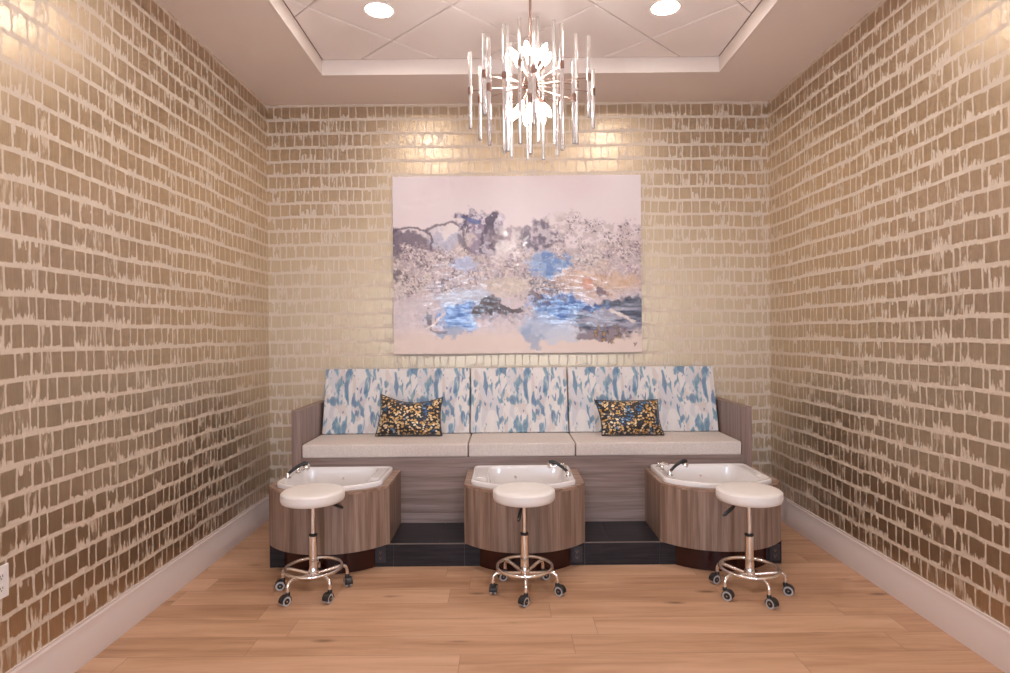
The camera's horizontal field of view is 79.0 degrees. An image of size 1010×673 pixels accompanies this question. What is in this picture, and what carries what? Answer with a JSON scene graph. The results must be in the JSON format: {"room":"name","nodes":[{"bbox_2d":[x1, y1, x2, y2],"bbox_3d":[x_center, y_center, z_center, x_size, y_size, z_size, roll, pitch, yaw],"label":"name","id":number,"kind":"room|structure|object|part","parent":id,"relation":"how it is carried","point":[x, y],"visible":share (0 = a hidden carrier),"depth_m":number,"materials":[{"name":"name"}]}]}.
{"room":"salon","nodes":[
{"label":"salon","id":0,"kind":"room"},
{"bbox_2d":[0,0,269,672],"bbox_3d":[-1.966,-0.319,0.725,0.100,3.600,8.450,0,0,0],"label":"wall","id":1,"kind":"structure","parent":0,"point":[135,410],"depth_m":3.03,"materials":[{"name":"gold metal"}]},
{"bbox_2d":[0,563,8,598],"bbox_3d":[-1.900,0.928,2.305,0.008,0.125,0.075,0,0,0],"label":"wall plate","id":2,"kind":"object","parent":1,"relation":"attached to","point":[4,569],"visible":1,"depth_m":2.32,"materials":[{"name":"white plastic"}]},
{"bbox_2d":[0,572,4,580],"bbox_3d":[-1.898,0.905,2.305,0.003,0.028,0.034,0,0,0],"label":"socket","id":3,"kind":"object","parent":2,"relation":"attached to","point":[2,574],"depth_m":2.31,"materials":[{"name":"plastic"}]},
{"bbox_2d":[0,583,4,592],"bbox_3d":[-1.898,0.950,2.305,0.003,0.028,0.034,0,0,0],"label":"socket","id":4,"kind":"object","parent":2,"relation":"attached to","point":[2,585],"depth_m":2.31,"materials":[{"name":"plastic"}]},
{"bbox_2d":[6,494,268,672],"bbox_3d":[-1.894,1.384,0.732,0.016,0.194,8.450,0,0,0],"label":"baseboard","id":5,"kind":"structure","parent":1,"relation":"attached to","point":[70,651],"depth_m":3.13,"materials":[{"name":"paint"}]},
{"bbox_2d":[266,101,770,484],"bbox_3d":[0.113,-0.355,4.998,4.254,3.600,0.100,0,0,0],"label":"wall","id":6,"kind":"structure","parent":0,"point":[703,166],"depth_m":4.95,"materials":[{"name":"gold metal"}]},
{"bbox_2d":[392,175,641,353],"bbox_3d":[0.098,-0.576,4.920,1.984,1.418,0.055,0,0,0],"label":"painting","id":7,"kind":"object","parent":6,"relation":"attached to","point":[537,263],"visible":1,"depth_m":4.89,"materials":[{"name":"paint"}]},
{"bbox_2d":[157,0,881,104],"bbox_3d":[0.097,-2.001,0.716,4.054,0.270,8.450,0,0,0],"label":"ceiling","id":8,"kind":"structure","parent":0,"point":[248,37],"depth_m":4.33,"materials":[{"name":"paint"}]},
{"bbox_2d":[267,0,779,75],"bbox_3d":[0.112,-1.930,2.961,2.868,0.112,2.860,0,0,0],"label":"trim","id":9,"kind":"structure","parent":8,"relation":"attached to","point":[690,64],"depth_m":4.38,"materials":[{"name":"paint"}]},
{"bbox_2d":[282,0,761,59],"bbox_3d":[0.111,-1.997,2.961,2.864,0.030,2.860,0,0,0],"label":"ceiling","id":10,"kind":"structure","parent":0,"point":[337,29],"depth_m":3.93,"materials":[{"name":"white paint"}]},
{"bbox_2d":[363,1,394,18],"bbox_3d":[-0.763,-1.977,3.707,0.192,0.010,0.192,0,0,0],"label":"recessed light","id":11,"kind":"object","parent":10,"relation":"in","point":[381,10],"visible":1,"depth_m":3.70,"materials":[{"name":"paint"}]},
{"bbox_2d":[468,0,594,159],"bbox_3d":[0.126,-1.398,2.969,0.603,1.169,0.550,-1,0,-42],"label":"chandelier","id":12,"kind":"object","parent":10,"relation":"hanging from","point":[537,58],"visible":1,"depth_m":2.91,"materials":[{"name":"clear glass"}]},
{"bbox_3d":[-0.173,-1.224,3.045,0.018,0.383,0.017,0,0,0],"label":"glass rod","id":13,"kind":"part","parent":12,"relation":"part of","materials":[{"name":"clear glass"}]},
{"bbox_3d":[-0.127,-1.179,3.096,0.018,0.375,0.017,0,0,0],"label":"glass rod","id":14,"kind":"part","parent":12,"relation":"part of","materials":[{"name":"clear glass"}]},
{"bbox_3d":[-0.093,-1.192,2.781,0.018,0.372,0.017,0,0,0],"label":"glass rod","id":15,"kind":"part","parent":12,"relation":"part of","materials":[{"name":"clear glass"}]},
{"bbox_3d":[-0.072,-1.105,2.759,0.018,0.487,0.017,0,0,0],"label":"glass rod","id":16,"kind":"part","parent":12,"relation":"part of","materials":[{"name":"clear glass"}]},
{"bbox_3d":[-0.003,-1.109,2.739,0.018,0.576,0.017,0,0,0],"label":"glass rod","id":17,"kind":"part","parent":12,"relation":"part of","materials":[{"name":"clear glass"}]},
{"bbox_3d":[0.014,-1.281,3.153,0.018,0.653,0.017,0,0,0],"label":"glass rod","id":18,"kind":"part","parent":12,"relation":"part of","materials":[{"name":"clear glass"}]},
{"bbox_3d":[0.032,-1.251,3.238,0.018,0.606,0.017,0,0,0],"label":"glass rod","id":19,"kind":"part","parent":12,"relation":"part of","materials":[{"name":"clear glass"}]},
{"bbox_3d":[0.047,-1.351,2.943,0.048,0.069,0.035,0,0,0],"label":"bulb","id":20,"kind":"part","parent":12,"relation":"part of","materials":[{"name":"white glass"}]},
{"bbox_3d":[0.054,-1.088,2.985,0.046,0.070,0.035,0,0,0],"label":"bulb","id":21,"kind":"part","parent":12,"relation":"part of","materials":[{"name":"white glass"}]},
{"bbox_3d":[0.066,-1.127,2.700,0.018,0.554,0.017,0,0,0],"label":"glass rod","id":22,"kind":"part","parent":12,"relation":"part of","materials":[{"name":"clear glass"}]},
{"bbox_3d":[0.073,-1.088,2.912,0.039,0.070,0.039,0,0,0],"label":"bulb","id":23,"kind":"part","parent":12,"relation":"part of","materials":[{"name":"white glass"}]},
{"bbox_3d":[0.107,-1.089,3.038,0.035,0.070,0.046,0,0,0],"label":"bulb","id":24,"kind":"part","parent":12,"relation":"part of","materials":[{"name":"white glass"}]},
{"bbox_3d":[0.104,-1.351,2.887,0.035,0.069,0.048,0,0,0],"label":"bulb","id":25,"kind":"part","parent":12,"relation":"part of","materials":[{"name":"white glass"}]},
{"bbox_3d":[0.120,-1.246,3.264,0.018,0.607,0.017,0,0,0],"label":"glass rod","id":26,"kind":"part","parent":12,"relation":"part of","materials":[{"name":"clear glass"}]},
{"bbox_3d":[0.112,-1.033,2.725,0.018,0.441,0.017,0,0,0],"label":"glass rod","id":27,"kind":"part","parent":12,"relation":"part of","materials":[{"name":"clear glass"}]},
{"bbox_3d":[0.122,-1.607,2.963,0.013,0.711,0.013,0,0,0],"label":"down rod","id":28,"kind":"part","parent":12,"relation":"part of","materials":[{"name":"silver metal"}]},
{"bbox_3d":[0.128,-1.175,2.715,0.018,0.473,0.017,0,0,0],"label":"glass rod","id":29,"kind":"part","parent":12,"relation":"part of","materials":[{"name":"clear glass"}]},
{"bbox_3d":[0.171,-1.327,3.161,0.018,0.648,0.017,0,0,0],"label":"glass rod","id":30,"kind":"part","parent":12,"relation":"part of","materials":[{"name":"clear glass"}]},
{"bbox_3d":[0.146,-1.088,2.893,0.035,0.070,0.046,0,0,0],"label":"bulb","id":31,"kind":"part","parent":12,"relation":"part of","materials":[{"name":"white glass"}]},
{"bbox_3d":[0.180,-1.089,3.018,0.039,0.070,0.039,0,0,0],"label":"bulb","id":32,"kind":"part","parent":12,"relation":"part of","materials":[{"name":"white glass"}]},
{"bbox_3d":[0.202,-1.252,3.259,0.018,0.620,0.017,0,0,0],"label":"glass rod","id":33,"kind":"part","parent":12,"relation":"part of","materials":[{"name":"clear glass"}]},
{"bbox_3d":[0.181,-1.352,2.908,0.040,0.069,0.040,0,0,0],"label":"bulb","id":34,"kind":"part","parent":12,"relation":"part of","materials":[{"name":"white glass"}]},
{"bbox_3d":[0.199,-1.089,2.946,0.046,0.070,0.035,0,0,0],"label":"bulb","id":35,"kind":"part","parent":12,"relation":"part of","materials":[{"name":"white glass"}]},
{"bbox_3d":[0.201,-1.352,2.985,0.048,0.069,0.035,0,0,0],"label":"bulb","id":36,"kind":"part","parent":12,"relation":"part of","materials":[{"name":"white glass"}]},
{"bbox_3d":[0.228,-1.141,2.871,0.156,0.106,0.144,0,0,0],"label":"arm","id":37,"kind":"part","parent":12,"relation":"part of","materials":[{"name":"silver metal"}]},
{"bbox_3d":[0.257,-1.326,3.198,0.018,0.650,0.017,0,0,0],"label":"glass rod","id":38,"kind":"part","parent":12,"relation":"part of","materials":[{"name":"clear glass"}]},
{"bbox_3d":[0.275,-1.206,3.226,0.018,0.506,0.017,0,0,0],"label":"glass rod","id":39,"kind":"part","parent":12,"relation":"part of","materials":[{"name":"clear glass"}]},
{"bbox_3d":[0.254,-1.112,2.728,0.018,0.564,0.017,0,0,0],"label":"glass rod","id":40,"kind":"part","parent":12,"relation":"part of","materials":[{"name":"clear glass"}]},
{"bbox_3d":[0.269,-1.214,2.908,0.224,0.014,0.092,0,0,0],"label":"arm","id":41,"kind":"part","parent":12,"relation":"part of","materials":[{"name":"silver metal"}]},
{"bbox_3d":[0.290,-1.211,2.991,0.265,0.019,0.004,-1,0,-9],"label":"arm","id":42,"kind":"part","parent":12,"relation":"part of","materials":[{"name":"silver metal"}]},
{"bbox_3d":[0.314,-1.072,2.792,0.018,0.384,0.017,0,0,0],"label":"glass rod","id":43,"kind":"part","parent":12,"relation":"part of","materials":[{"name":"clear glass"}]},
{"bbox_3d":[0.366,-1.269,3.137,0.018,0.566,0.017,0,0,0],"label":"glass rod","id":44,"kind":"part","parent":12,"relation":"part of","materials":[{"name":"clear glass"}]},
{"bbox_3d":[0.392,-1.215,2.860,0.018,0.382,0.017,0,0,0],"label":"glass rod","id":45,"kind":"part","parent":12,"relation":"part of","materials":[{"name":"clear glass"}]},
{"bbox_3d":[0.434,-1.170,3.014,0.018,0.291,0.017,0,0,0],"label":"glass rod","id":46,"kind":"part","parent":12,"relation":"part of","materials":[{"name":"clear glass"}]},
{"bbox_2d":[649,0,681,15],"bbox_3d":[0.971,-1.992,3.706,0.192,0.010,0.192,0,0,0],"label":"recessed light","id":47,"kind":"object","parent":10,"relation":"in","point":[662,7],"visible":1,"depth_m":3.71,"materials":[{"name":"paint"}]},
{"bbox_2d":[75,520,1004,672],"bbox_3d":[0.126,1.514,0.732,4.254,0.100,8.650,0,0,0],"label":"floor","id":48,"kind":"structure","parent":0,"point":[229,618],"depth_m":3.08,"materials":[{"name":"brown wood"}]},
{"bbox_2d":[275,483,352,606],"bbox_3d":[-1.113,1.167,3.486,0.433,0.589,0.422,0,0,33],"label":"stool","id":49,"kind":"object","parent":48,"relation":"on","point":[311,496],"visible":1,"depth_m":3.46,"materials":[{"name":"white leather"}]},
{"bbox_3d":[-1.204,1.364,3.526,0.181,0.065,0.020,0,0,10],"label":"leg","id":50,"kind":"part","parent":49,"relation":"part of","materials":[{"name":"silver metal"}]},
{"bbox_3d":[-1.148,1.364,3.410,0.020,0.065,0.181,0,0,28],"label":"leg","id":51,"kind":"part","parent":49,"relation":"part of","materials":[{"name":"silver metal"}]},
{"bbox_3d":[-1.100,0.907,3.505,0.356,0.070,0.356,0,0,0],"label":"seat","id":52,"kind":"part","parent":49,"relation":"part of","materials":[{"name":"white leather"}]},
{"bbox_3d":[-1.020,1.363,3.428,0.020,0.065,0.181,-1,0,-44],"label":"leg","id":53,"kind":"part","parent":49,"relation":"part of","materials":[{"name":"silver metal"}]},
{"bbox_3d":[-0.998,1.362,3.555,0.181,0.065,0.020,-1,0,-26],"label":"leg","id":54,"kind":"part","parent":49,"relation":"part of","materials":[{"name":"silver metal"}]},
{"bbox_2d":[269,466,400,573],"bbox_3d":[-1.111,1.166,3.981,0.762,0.588,0.615,0,0,0],"label":"tub","id":55,"kind":"object","parent":48,"relation":"on","point":[369,518],"visible":0.8,"depth_m":3.78,"materials":[{"name":"brown wood"}]},
{"bbox_2d":[285,461,309,478],"bbox_3d":[-1.352,0.866,3.988,0.162,0.100,0.048,-1,0,-20],"label":"sprayer","id":56,"kind":"object","parent":55,"relation":"on","point":[304,464],"visible":1,"depth_m":3.98,"materials":[{"name":"silver metal"}]},
{"bbox_3d":[-1.352,0.860,3.990,0.134,0.087,0.032,-1,0,-15],"label":"handle","id":57,"kind":"part","parent":56,"relation":"part of","materials":[{"name":"black plastic"}]},
{"bbox_3d":[-1.109,1.387,3.812,0.570,0.148,0.116,0,0,0],"label":"kick panel","id":58,"kind":"part","parent":55,"relation":"part of","materials":[{"name":"brown wood"}]},
{"bbox_2d":[277,466,392,490],"bbox_3d":[-1.107,1.032,3.992,0.662,0.244,0.587,0,0,0],"label":"basin","id":59,"kind":"object","parent":55,"relation":"in","point":[359,478],"depth_m":4.25,"materials":[{"name":"white ceramic"}]},
{"bbox_2d":[291,397,751,522],"bbox_3d":[0.119,0.975,4.620,3.226,0.943,0.662,0,0,0],"label":"bench","id":60,"kind":"object","parent":48,"relation":"on","point":[432,488],"visible":0.39,"depth_m":4.29,"materials":[{"name":"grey wood"}]},
{"bbox_3d":[-1.459,0.988,4.621,0.070,0.943,0.662,0,0,0],"label":"armrest","id":61,"kind":"part","parent":60,"relation":"part of","materials":[{"name":"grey wood"}]},
{"bbox_2d":[302,433,470,457],"bbox_3d":[-0.840,0.798,4.502,1.159,0.096,0.454,0,0,0],"label":"seat cushion","id":62,"kind":"object","parent":60,"relation":"on","point":[453,444],"visible":0.91,"depth_m":4.28,"materials":[{"name":"fabric"}]},
{"bbox_2d":[322,368,469,434],"bbox_3d":[-0.843,0.509,4.811,1.135,0.511,0.204,0,0,0],"label":"cushion","id":63,"kind":"object","parent":62,"relation":"on","point":[352,399],"visible":0.91,"depth_m":4.78,"materials":[{"name":"blue fabric"}]},
{"bbox_2d":[375,394,442,435],"bbox_3d":[-0.719,0.589,4.600,0.505,0.310,0.138,0,0,2],"label":"throw pillow","id":64,"kind":"object","parent":62,"relation":"on","point":[397,418],"visible":1,"depth_m":4.56,"materials":[{"name":"multicoloured fabric"}]},
{"bbox_2d":[469,433,574,456],"bbox_3d":[0.118,0.790,4.501,0.745,0.096,0.454,0,0,0],"label":"seat cushion","id":65,"kind":"object","parent":60,"relation":"on","point":[480,444],"visible":1,"depth_m":4.28,"materials":[{"name":"fabric"}]},
{"bbox_2d":[471,367,567,433],"bbox_3d":[0.110,0.501,4.810,0.755,0.511,0.204,0,0,0],"label":"cushion","id":66,"kind":"object","parent":65,"relation":"on","point":[530,399],"visible":0.97,"depth_m":4.77,"materials":[{"name":"blue fabric"}]},
{"bbox_3d":[0.120,1.070,4.300,3.086,0.462,0.020,0,0,0],"label":"panel","id":67,"kind":"part","parent":60,"relation":"part of","materials":[{"name":"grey wood"}]},
{"bbox_2d":[569,431,740,455],"bbox_3d":[1.075,0.782,4.501,1.157,0.096,0.454,0,0,0],"label":"seat cushion","id":68,"kind":"object","parent":60,"relation":"on","point":[691,442],"visible":0.86,"depth_m":4.28,"materials":[{"name":"fabric"}]},
{"bbox_2d":[594,399,663,435],"bbox_3d":[0.921,0.601,4.551,0.510,0.258,0.147,0,0,4],"label":"throw pillow","id":69,"kind":"object","parent":68,"relation":"on","point":[632,417],"visible":1,"depth_m":4.51,"materials":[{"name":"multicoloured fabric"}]},
{"bbox_2d":[567,366,717,432],"bbox_3d":[1.069,0.493,4.810,1.148,0.511,0.204,0,0,0],"label":"cushion","id":70,"kind":"object","parent":68,"relation":"on","point":[685,395],"visible":0.9,"depth_m":4.78,"materials":[{"name":"blue fabric"}]},
{"bbox_3d":[1.697,0.961,4.619,0.070,0.943,0.662,0,0,0],"label":"armrest","id":71,"kind":"part","parent":60,"relation":"part of","materials":[{"name":"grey wood"}]},
{"bbox_2d":[464,463,584,570],"bbox_3d":[0.124,1.155,3.981,0.762,0.588,0.615,0,0,0],"label":"tub","id":72,"kind":"object","parent":48,"relation":"on","point":[553,528],"visible":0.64,"depth_m":3.77,"materials":[{"name":"brown wood"}]},
{"bbox_2d":[471,465,575,488],"bbox_3d":[0.116,1.022,3.991,0.662,0.244,0.587,0,0,0],"label":"basin","id":73,"kind":"object","parent":72,"relation":"in","point":[482,476],"depth_m":4.25,"materials":[{"name":"white ceramic"}]},
{"bbox_3d":[0.124,1.124,3.980,0.762,0.354,0.615,0,0,0],"label":"casing","id":74,"kind":"part","parent":72,"relation":"part of","materials":[{"name":"brown wood"}]},
{"bbox_3d":[0.126,1.376,3.811,0.570,0.148,0.116,0,0,0],"label":"kick panel","id":75,"kind":"part","parent":72,"relation":"part of","materials":[{"name":"brown wood"}]},
{"bbox_2d":[547,460,570,476],"bbox_3d":[0.352,0.852,3.977,0.162,0.100,0.048,0,0,20],"label":"sprayer","id":76,"kind":"object","parent":72,"relation":"on","point":[550,463],"visible":1,"depth_m":3.97,"materials":[{"name":"silver metal"}]},
{"bbox_3d":[0.351,0.845,3.979,0.134,0.087,0.032,0,0,15],"label":"handle","id":77,"kind":"part","parent":76,"relation":"part of","materials":[{"name":"black plastic"}]},
{"bbox_2d":[269,521,781,567],"bbox_3d":[0.130,1.375,4.079,3.240,0.148,0.420,0,0,0],"label":"tiled step","id":78,"kind":"structure","parent":48,"relation":"on","point":[606,542],"depth_m":3.87,"materials":[{"name":"tile"}]},
{"bbox_2d":[375,547,385,562],"bbox_3d":[-0.786,1.379,3.866,0.066,0.100,0.008,0,0,0],"label":"power outlet","id":79,"kind":"object","parent":78,"relation":"attached to","point":[380,552],"visible":0.94,"depth_m":3.86,"materials":[{"name":"plastic"}]},
{"bbox_3d":[0.130,1.305,3.872,3.240,0.007,0.005,0,0,0],"label":"edge trim","id":80,"kind":"part","parent":78,"relation":"part of","materials":[{"name":"tile"}]},
{"bbox_2d":[572,546,581,561],"bbox_3d":[0.454,1.375,3.866,0.066,0.100,0.008,0,0,0],"label":"power outlet","id":81,"kind":"object","parent":78,"relation":"attached to","point":[577,550],"visible":0.94,"depth_m":3.86,"materials":[{"name":"plastic"}]},
{"bbox_2d":[574,549,579,553],"bbox_3d":[0.454,1.357,3.863,0.034,0.028,0.003,0,0,0],"label":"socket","id":82,"kind":"object","parent":81,"relation":"attached to","point":[576,551],"depth_m":3.86,"materials":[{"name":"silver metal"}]},
{"bbox_2d":[769,544,779,559],"bbox_3d":[1.704,1.364,3.865,0.066,0.100,0.008,0,0,0],"label":"power outlet","id":83,"kind":"object","parent":78,"relation":"attached to","point":[774,550],"visible":0.94,"depth_m":3.86,"materials":[{"name":"plastic"}]},
{"bbox_2d":[772,553,777,557],"bbox_3d":[1.704,1.382,3.863,0.034,0.028,0.003,0,0,0],"label":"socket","id":84,"kind":"object","parent":83,"relation":"attached to","point":[774,555],"depth_m":3.86,"materials":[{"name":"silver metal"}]},
{"bbox_2d":[489,482,565,606],"bbox_3d":[0.124,1.157,3.471,0.432,0.589,0.425,0,0,0],"label":"stool","id":85,"kind":"object","parent":48,"relation":"on","point":[522,495],"visible":1,"depth_m":3.43,"materials":[{"name":"white leather"}]},
{"bbox_3d":[0.009,1.354,3.462,0.181,0.065,0.020,-1,0,-18],"label":"leg","id":86,"kind":"part","parent":85,"relation":"part of","materials":[{"name":"silver metal"}]},
{"bbox_3d":[0.049,1.353,3.584,0.020,0.065,0.181,-1,0,-36],"label":"leg","id":87,"kind":"part","parent":85,"relation":"part of","materials":[{"name":"silver metal"}]},
{"bbox_3d":[0.109,0.897,3.494,0.356,0.070,0.356,0,0,0],"label":"seat","id":88,"kind":"part","parent":85,"relation":"part of","materials":[{"name":"white leather"}]},
{"bbox_3d":[0.113,1.353,3.387,0.020,0.065,0.181,0,0,0],"label":"leg","id":89,"kind":"part","parent":85,"relation":"part of","materials":[{"name":"silver metal"}]},
{"bbox_3d":[0.177,1.352,3.584,0.020,0.065,0.181,0,0,36],"label":"leg","id":90,"kind":"part","parent":85,"relation":"part of","materials":[{"name":"silver metal"}]},
{"bbox_3d":[0.217,1.352,3.462,0.181,0.065,0.020,0,0,18],"label":"leg","id":91,"kind":"part","parent":85,"relation":"part of","materials":[{"name":"silver metal"}]},
{"bbox_2d":[645,462,780,570],"bbox_3d":[1.362,1.145,3.980,0.762,0.588,0.615,0,0,0],"label":"tub","id":92,"kind":"object","parent":48,"relation":"on","point":[683,509],"visible":0.84,"depth_m":3.77,"materials":[{"name":"brown wood"}]},
{"bbox_2d":[666,459,688,475],"bbox_3d":[1.118,0.845,3.967,0.162,0.100,0.048,-1,0,-20],"label":"sprayer","id":93,"kind":"object","parent":92,"relation":"on","point":[683,462],"visible":1,"depth_m":3.96,"materials":[{"name":"silver metal"}]},
{"bbox_3d":[1.118,0.839,3.969,0.134,0.087,0.032,-1,0,-15],"label":"handle","id":94,"kind":"part","parent":93,"relation":"part of","materials":[{"name":"black plastic"}]},
{"bbox_2d":[650,463,771,487],"bbox_3d":[1.343,1.012,3.990,0.668,0.244,0.587,0,0,0],"label":"basin","id":95,"kind":"object","parent":92,"relation":"in","point":[696,475],"depth_m":4.22,"materials":[{"name":"white ceramic"}]},
{"bbox_3d":[1.364,1.366,3.810,0.570,0.148,0.116,0,0,0],"label":"kick panel","id":96,"kind":"part","parent":92,"relation":"part of","materials":[{"name":"brown wood"}]},
{"bbox_2d":[709,482,794,609],"bbox_3d":[1.373,1.145,3.429,0.412,0.591,0.434,-1,0,-25],"label":"stool","id":97,"kind":"object","parent":48,"relation":"on","point":[750,495],"visible":1,"depth_m":3.39,"materials":[{"name":"white leather"}]},
{"bbox_3d":[1.298,1.343,3.522,0.020,0.065,0.181,-1,0,-45],"label":"leg","id":98,"kind":"part","parent":97,"relation":"part of","materials":[{"name":"silver metal"}]},
{"bbox_3d":[1.278,1.343,3.396,0.181,0.065,0.020,-1,0,-27],"label":"leg","id":99,"kind":"part","parent":97,"relation":"part of","materials":[{"name":"silver metal"}]},
{"bbox_3d":[1.372,0.885,3.443,0.356,0.070,0.356,0,0,0],"label":"seat","id":100,"kind":"part","parent":97,"relation":"part of","materials":[{"name":"white leather"}]},
{"bbox_3d":[1.393,1.343,3.337,0.020,0.065,0.181,-1,0,-9],"label":"leg","id":101,"kind":"part","parent":97,"relation":"part of","materials":[{"name":"silver metal"}]},
{"bbox_3d":[1.484,1.341,3.428,0.181,0.065,0.020,0,0,9],"label":"leg","id":102,"kind":"part","parent":97,"relation":"part of","materials":[{"name":"silver metal"}]},
{"bbox_2d":[769,0,1009,627],"bbox_3d":[2.188,-0.354,0.722,0.100,3.600,8.450,0,0,0],"label":"wall","id":103,"kind":"structure","parent":0,"point":[889,151],"depth_m":3.29,"materials":[{"name":"gold metal"}]},
{"bbox_2d":[781,497,1009,672],"bbox_3d":[2.144,1.349,0.730,0.016,0.194,8.450,0,0,0],"label":"baseboard","id":104,"kind":"structure","parent":103,"relation":"attached to","point":[984,635],"depth_m":3.22,"materials":[{"name":"paint"}]}
]}

